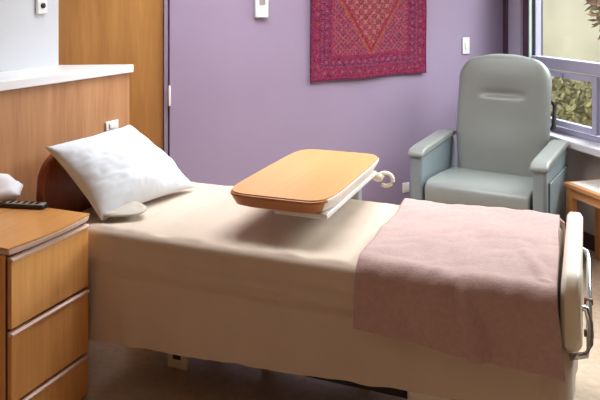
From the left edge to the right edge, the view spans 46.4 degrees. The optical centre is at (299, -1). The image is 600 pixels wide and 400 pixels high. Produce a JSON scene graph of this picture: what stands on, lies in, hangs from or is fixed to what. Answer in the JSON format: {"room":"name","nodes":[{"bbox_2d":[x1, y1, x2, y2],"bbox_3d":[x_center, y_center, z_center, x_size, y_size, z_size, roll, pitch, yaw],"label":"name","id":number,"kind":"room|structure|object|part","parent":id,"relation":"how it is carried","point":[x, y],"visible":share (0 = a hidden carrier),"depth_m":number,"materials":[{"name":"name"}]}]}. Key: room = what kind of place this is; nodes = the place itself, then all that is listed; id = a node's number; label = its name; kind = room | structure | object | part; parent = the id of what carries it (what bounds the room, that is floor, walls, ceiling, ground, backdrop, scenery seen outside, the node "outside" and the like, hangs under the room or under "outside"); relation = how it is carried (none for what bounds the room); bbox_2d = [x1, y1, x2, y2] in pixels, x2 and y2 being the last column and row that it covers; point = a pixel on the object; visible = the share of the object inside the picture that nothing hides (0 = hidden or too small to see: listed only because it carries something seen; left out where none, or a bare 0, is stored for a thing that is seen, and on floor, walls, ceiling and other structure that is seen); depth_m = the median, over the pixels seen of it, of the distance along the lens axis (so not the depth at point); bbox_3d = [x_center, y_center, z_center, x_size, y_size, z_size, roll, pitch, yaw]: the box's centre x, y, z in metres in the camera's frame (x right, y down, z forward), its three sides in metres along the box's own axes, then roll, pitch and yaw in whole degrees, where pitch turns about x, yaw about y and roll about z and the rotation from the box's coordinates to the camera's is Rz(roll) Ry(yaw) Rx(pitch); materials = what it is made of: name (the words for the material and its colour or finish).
{"room":"care facility","nodes":[
{"label":"care facility","id":0,"kind":"room"},
{"bbox_2d":[0,0,58,71],"bbox_3d":[-2.826,-0.354,0.883,0.121,1.432,6.675,0,0,26],"label":"wall","id":1,"kind":"structure","parent":0,"point":[29,39],"depth_m":3.67,"materials":[{"name":"white paint"}]},
{"bbox_2d":[36,0,46,13],"bbox_3d":[-1.379,-0.048,3.743,0.027,0.245,0.070,0,0,25],"label":"wall switch","id":2,"kind":"object","parent":1,"relation":"attached to","point":[41,5],"visible":1,"depth_m":3.73,"materials":[{"name":"white plastic"}]},
{"bbox_2d":[0,73,128,201],"bbox_3d":[-2.639,1.018,0.918,0.428,1.223,6.900,0,0,25],"label":"wall","id":3,"kind":"structure","parent":0,"point":[32,119],"depth_m":3.40,"materials":[{"name":"brown wood"}]},
{"bbox_2d":[0,64,133,90],"bbox_3d":[-2.581,0.385,0.897,0.350,0.045,6.910,0,0,25],"label":"trim ledge","id":4,"kind":"object","parent":3,"relation":"on","point":[25,78],"visible":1,"depth_m":3.50,"materials":[{"name":"white laminate"}]},
{"bbox_2d":[105,119,118,130],"bbox_3d":[-1.017,0.680,3.796,0.019,0.050,0.100,0,0,26],"label":"wall socket","id":5,"kind":"object","parent":3,"relation":"attached to","point":[110,125],"visible":0.94,"depth_m":3.78,"materials":[{"name":"white plastic"}]},
{"bbox_2d":[168,0,502,204],"bbox_3d":[0.378,0.280,4.954,2.692,2.700,0.120,0,0,-26],"label":"wall","id":6,"kind":"structure","parent":0,"point":[244,100],"depth_m":4.65,"materials":[{"name":"purple paint"}]},
{"bbox_2d":[59,0,170,154],"bbox_3d":[-1.400,0.280,4.243,1.214,2.700,0.127,0,0,-9],"label":"door","id":7,"kind":"structure","parent":6,"relation":"in","point":[91,32],"depth_m":4.29,"materials":[{"name":"brown wood"}]},
{"bbox_3d":[-0.831,0.280,4.348,0.022,2.700,0.100,0,0,-9],"label":"frame","id":8,"kind":"part","parent":7,"relation":"part of","materials":[{"name":"purple paint"}]},
{"bbox_3d":[-0.800,0.588,4.288,0.014,0.129,0.026,0,0,-9],"label":"handle","id":9,"kind":"part","parent":7,"relation":"part of","materials":[{"name":"silver metal"}]},
{"bbox_2d":[255,0,267,17],"bbox_3d":[-0.250,0.043,4.554,0.090,0.145,0.033,0,0,-26],"label":"thermostat","id":10,"kind":"object","parent":6,"relation":"attached to","point":[261,6],"visible":1,"depth_m":4.54,"materials":[{"name":"white plastic"}]},
{"bbox_2d":[310,0,426,82],"bbox_3d":[0.498,-0.108,4.927,0.953,1.334,0.022,0,0,-27],"label":"wall tapestry","id":11,"kind":"object","parent":6,"relation":"attached to","point":[350,39],"visible":1,"depth_m":4.90},
{"bbox_2d":[402,182,408,192],"bbox_3d":[0.768,1.360,5.074,0.060,0.070,0.011,0,0,-27],"label":"power outlet","id":12,"kind":"object","parent":6,"relation":"attached to","point":[405,186],"visible":1,"depth_m":5.07,"materials":[{"name":"white plastic"}]},
{"bbox_2d":[462,37,469,53],"bbox_3d":[1.262,0.347,5.319,0.066,0.125,0.013,0,0,-27],"label":"light switch","id":13,"kind":"object","parent":6,"relation":"attached to","point":[465,41],"visible":1,"depth_m":5.31,"materials":[{"name":"white plastic"}]},
{"bbox_2d":[80,247,599,399],"bbox_3d":[0.010,1.630,1.680,8.020,0.001,7.760,0,0,0],"label":"floor","id":14,"kind":"structure","parent":0,"point":[115,371],"depth_m":2.99,"materials":[{"name":"plastic"}]},
{"bbox_2d":[0,207,89,399],"bbox_3d":[-1.144,1.255,2.759,0.464,0.750,0.441,0,0,22],"label":"nightstand","id":15,"kind":"object","parent":14,"relation":"on","point":[44,252],"visible":0.97,"depth_m":2.67,"materials":[{"name":"brown wood"}]},
{"bbox_2d":[0,173,22,202],"bbox_3d":[-1.318,0.822,3.084,0.170,0.117,0.180,0,0,-17],"label":"pack","id":16,"kind":"object","parent":15,"relation":"on","point":[10,189],"visible":0.97,"depth_m":3.04},
{"bbox_2d":[0,200,47,209],"bbox_3d":[-1.176,0.868,2.971,0.210,0.022,0.048,0,0,9],"label":"remote control","id":17,"kind":"object","parent":15,"relation":"on","point":[5,204],"visible":1,"depth_m":2.96,"materials":[{"name":"black plastic"}]},
{"bbox_3d":[-1.163,0.862,2.969,0.176,0.004,0.040,0,0,9],"label":"plate","id":18,"kind":"part","parent":17,"relation":"part of","materials":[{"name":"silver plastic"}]},
{"bbox_3d":[-0.958,1.323,2.690,0.020,0.239,0.417,0,0,22],"label":"drawer","id":19,"kind":"part","parent":15,"relation":"part of","materials":[{"name":"brown wood"}]},
{"bbox_3d":[-0.958,1.056,2.690,0.020,0.239,0.417,0,0,22],"label":"drawer","id":20,"kind":"part","parent":15,"relation":"part of","materials":[{"name":"brown wood"}]},
{"bbox_3d":[-0.958,1.544,2.690,0.020,0.148,0.417,0,0,22],"label":"drawer","id":21,"kind":"part","parent":15,"relation":"part of","materials":[{"name":"brown wood"}]},
{"bbox_2d":[230,149,394,219],"bbox_3d":[0.086,1.202,3.157,0.528,0.854,0.900,0,0,21],"label":"table","id":22,"kind":"object","parent":14,"relation":"on","point":[309,183],"visible":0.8,"depth_m":2.99,"materials":[{"name":"laminate"}]},
{"bbox_2d":[274,170,376,219],"bbox_3d":[0.136,0.849,3.127,0.228,0.022,0.760,0,0,21],"label":"frame","id":23,"kind":"object","parent":22,"relation":"on","point":[324,214],"depth_m":2.83,"materials":[{"name":"white plastic"}]},
{"bbox_3d":[0.385,0.870,3.439,0.050,0.044,0.050,0,0,21],"label":"knob","id":24,"kind":"part","parent":22,"relation":"part of","materials":[{"name":"beige plastic"}]},
{"bbox_2d":[36,154,593,399],"bbox_3d":[0.044,1.149,2.986,2.224,0.959,0.835,0,0,22],"label":"hospital bed","id":25,"kind":"object","parent":14,"relation":"on","point":[55,187],"visible":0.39,"depth_m":2.62,"materials":[{"name":"paint"}]},
{"bbox_3d":[-0.978,1.010,3.365,0.045,0.680,0.765,0,0,22],"label":"headboard","id":26,"kind":"part","parent":25,"relation":"part of","materials":[{"name":"brown wood"}]},
{"bbox_2d":[82,182,577,399],"bbox_3d":[0.054,1.184,2.988,2.109,0.481,0.889,0,0,22],"label":"bed cover","id":27,"kind":"object","parent":25,"relation":"on","point":[200,273],"visible":0.6,"depth_m":2.69,"materials":[{"name":"beige fabric"}]},
{"bbox_2d":[45,125,194,220],"bbox_3d":[-0.805,0.782,3.243,0.403,0.316,0.620,0,0,20],"label":"pillow","id":28,"kind":"object","parent":27,"relation":"on","point":[119,170],"visible":1,"depth_m":3.11,"materials":[{"name":"white fabric"}]},
{"bbox_2d":[353,198,565,381],"bbox_3d":[0.660,1.047,2.721,0.721,0.286,0.958,0,0,22],"label":"blanket","id":29,"kind":"object","parent":27,"relation":"on","point":[477,284],"visible":1,"depth_m":2.39,"materials":[{"name":"pink fabric"}]},
{"bbox_3d":[0.028,1.460,2.998,1.435,0.060,0.425,0,0,22],"label":"frame","id":30,"kind":"part","parent":25,"relation":"part of","materials":[{"name":"paint"}]},
{"bbox_3d":[1.015,1.012,2.600,0.066,0.255,0.815,0,0,22],"label":"footboard","id":31,"kind":"part","parent":25,"relation":"part of","materials":[{"name":"beige plastic"}]},
{"bbox_3d":[0.911,1.081,2.270,0.076,0.163,0.077,0,0,22],"label":"chrome rail","id":32,"kind":"part","parent":25,"relation":"part of","materials":[{"name":"silver metal"}]},
{"bbox_3d":[1.052,1.060,2.604,0.066,0.078,0.710,0,0,22],"label":"chrome rail","id":33,"kind":"part","parent":25,"relation":"part of","materials":[{"name":"silver metal"}]},
{"bbox_3d":[1.034,1.080,2.509,0.030,0.023,0.024,0,0,22],"label":"rail knob","id":34,"kind":"part","parent":25,"relation":"part of","materials":[{"name":"red plastic"}]},
{"bbox_2d":[407,54,568,230],"bbox_3d":[1.255,1.002,4.581,0.868,1.254,0.781,0,0,31],"label":"recliner chair","id":35,"kind":"object","parent":14,"relation":"on","point":[507,158],"visible":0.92,"depth_m":4.67,"materials":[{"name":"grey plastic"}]},
{"bbox_3d":[0.909,1.228,4.745,0.081,0.564,0.679,0,0,31],"label":"armrest","id":36,"kind":"part","parent":35,"relation":"part of","materials":[{"name":"grey leather"}]},
{"bbox_3d":[1.215,1.215,4.515,0.648,0.150,0.600,0,0,31],"label":"seat","id":37,"kind":"part","parent":35,"relation":"part of","materials":[{"name":"grey leather"}]},
{"bbox_3d":[1.389,0.783,4.805,0.635,0.815,0.258,0,0,31],"label":"backrest","id":38,"kind":"part","parent":35,"relation":"part of","materials":[{"name":"grey leather"}]},
{"bbox_3d":[1.562,1.228,4.353,0.081,0.564,0.679,0,0,31],"label":"armrest","id":39,"kind":"part","parent":35,"relation":"part of","materials":[{"name":"grey leather"}]},
{"bbox_3d":[1.679,0.771,4.702,0.085,0.261,0.106,0,0,31],"label":"push handle","id":40,"kind":"part","parent":35,"relation":"part of","materials":[{"name":"black plastic"}]},
{"bbox_3d":[1.595,1.250,4.321,0.013,0.352,0.532,0,0,31],"label":"panel","id":41,"kind":"part","parent":35,"relation":"part of","materials":[{"name":"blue plastic"}]},
{"bbox_2d":[563,179,599,260],"bbox_3d":[1.891,1.379,4.011,0.285,0.503,0.800,0,0,-17],"label":"side table","id":42,"kind":"object","parent":14,"relation":"on","point":[586,191],"visible":0.73,"depth_m":4.30,"materials":[{"name":"brown wood"}]},
{"bbox_3d":[1.678,1.395,4.325,0.050,0.471,0.050,0,0,-17],"label":"leg","id":43,"kind":"part","parent":42,"relation":"part of","materials":[{"name":"brown wood"}]},
{"bbox_3d":[1.885,1.395,4.390,0.050,0.471,0.050,0,0,-17],"label":"leg","id":44,"kind":"part","parent":42,"relation":"part of","materials":[{"name":"brown wood"}]},
{"bbox_2d":[566,148,599,235],"bbox_3d":[2.867,1.300,1.702,0.120,0.660,8.000,0,0,-17],"label":"wall","id":45,"kind":"structure","parent":0,"point":[581,166],"depth_m":4.63,"materials":[{"name":"grey paint"}]},
{"bbox_2d":[503,0,507,53],"bbox_3d":[1.607,-0.060,5.476,0.020,2.020,0.047,0,0,-17],"label":"trim","id":46,"kind":"structure","parent":45,"relation":"attached to","point":[505,2],"depth_m":5.46,"materials":[{"name":"paint"}]},
{"bbox_2d":[549,130,599,157],"bbox_3d":[2.073,0.955,4.062,0.240,0.050,2.618,0,0,-17],"label":"sill","id":47,"kind":"structure","parent":45,"relation":"on","point":[575,143],"depth_m":4.57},
{"bbox_2d":[565,231,594,251],"bbox_3d":[2.804,1.580,1.682,0.017,0.100,8.000,0,0,-17],"label":"baseboard","id":48,"kind":"structure","parent":45,"relation":"attached to","point":[588,239],"depth_m":4.58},
{"bbox_3d":[2.897,-0.050,1.606,0.120,2.040,7.798,0,0,-17],"label":"wall","id":49,"kind":"structure","parent":0,"visible":0},
{"bbox_2d":[508,0,522,55],"bbox_3d":[1.707,-0.050,5.425,0.140,2.040,0.202,0,0,-17],"label":"trim","id":50,"kind":"structure","parent":49,"relation":"attached to","point":[515,7],"depth_m":5.37,"materials":[{"name":"purple paint"}]},
{"bbox_2d":[523,0,542,56],"bbox_3d":[1.760,0.075,5.289,0.120,1.790,0.079,0,0,-17],"label":"trim","id":51,"kind":"structure","parent":49,"relation":"attached to","point":[525,2],"depth_m":5.27,"materials":[{"name":"paint"}]},
{"bbox_2d":[528,0,599,142],"bbox_3d":[2.126,0.055,4.044,0.110,1.750,2.512,0,0,-17],"label":"window","id":52,"kind":"structure","parent":49,"relation":"in","point":[592,133],"depth_m":4.80,"materials":[{"name":"purple metal"}]},
{"bbox_3d":[1.848,0.693,4.868,0.045,0.384,0.655,0,0,-17],"label":"sash","id":53,"kind":"part","parent":52,"relation":"part of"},
{"label":"outside","id":54,"kind":"structure","parent":0,"visible":0},
{"bbox_3d":[5.296,1.855,9.280,8.700,0.050,23.000,0,0,-17],"label":"ground","id":55,"kind":"structure","parent":54,"visible":0},
{"bbox_2d":[543,0,599,95],"bbox_3d":[5.494,-1.170,8.818,0.400,6.000,20.000,0,0,-17],"label":"neighbouring building","id":56,"kind":"structure","parent":55,"relation":"on","point":[568,33],"depth_m":11.64,"materials":[{"name":"paint"}]},
{"bbox_2d":[551,76,591,126],"bbox_3d":[3.010,1.346,8.358,1.958,0.979,1.943,0,0,-17],"label":"bush","id":57,"kind":"object","parent":55,"relation":"on","point":[574,104],"visible":0.25,"depth_m":7.83,"materials":[{"name":"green plant"}]},
{"bbox_2d":[585,0,599,39],"bbox_3d":[2.939,0.579,6.568,0.574,2.504,0.569,0,0,-17],"label":"tree","id":58,"kind":"object","parent":55,"relation":"on","point":[594,4],"visible":1,"depth_m":6.56,"materials":[{"name":"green plant"}]}
]}

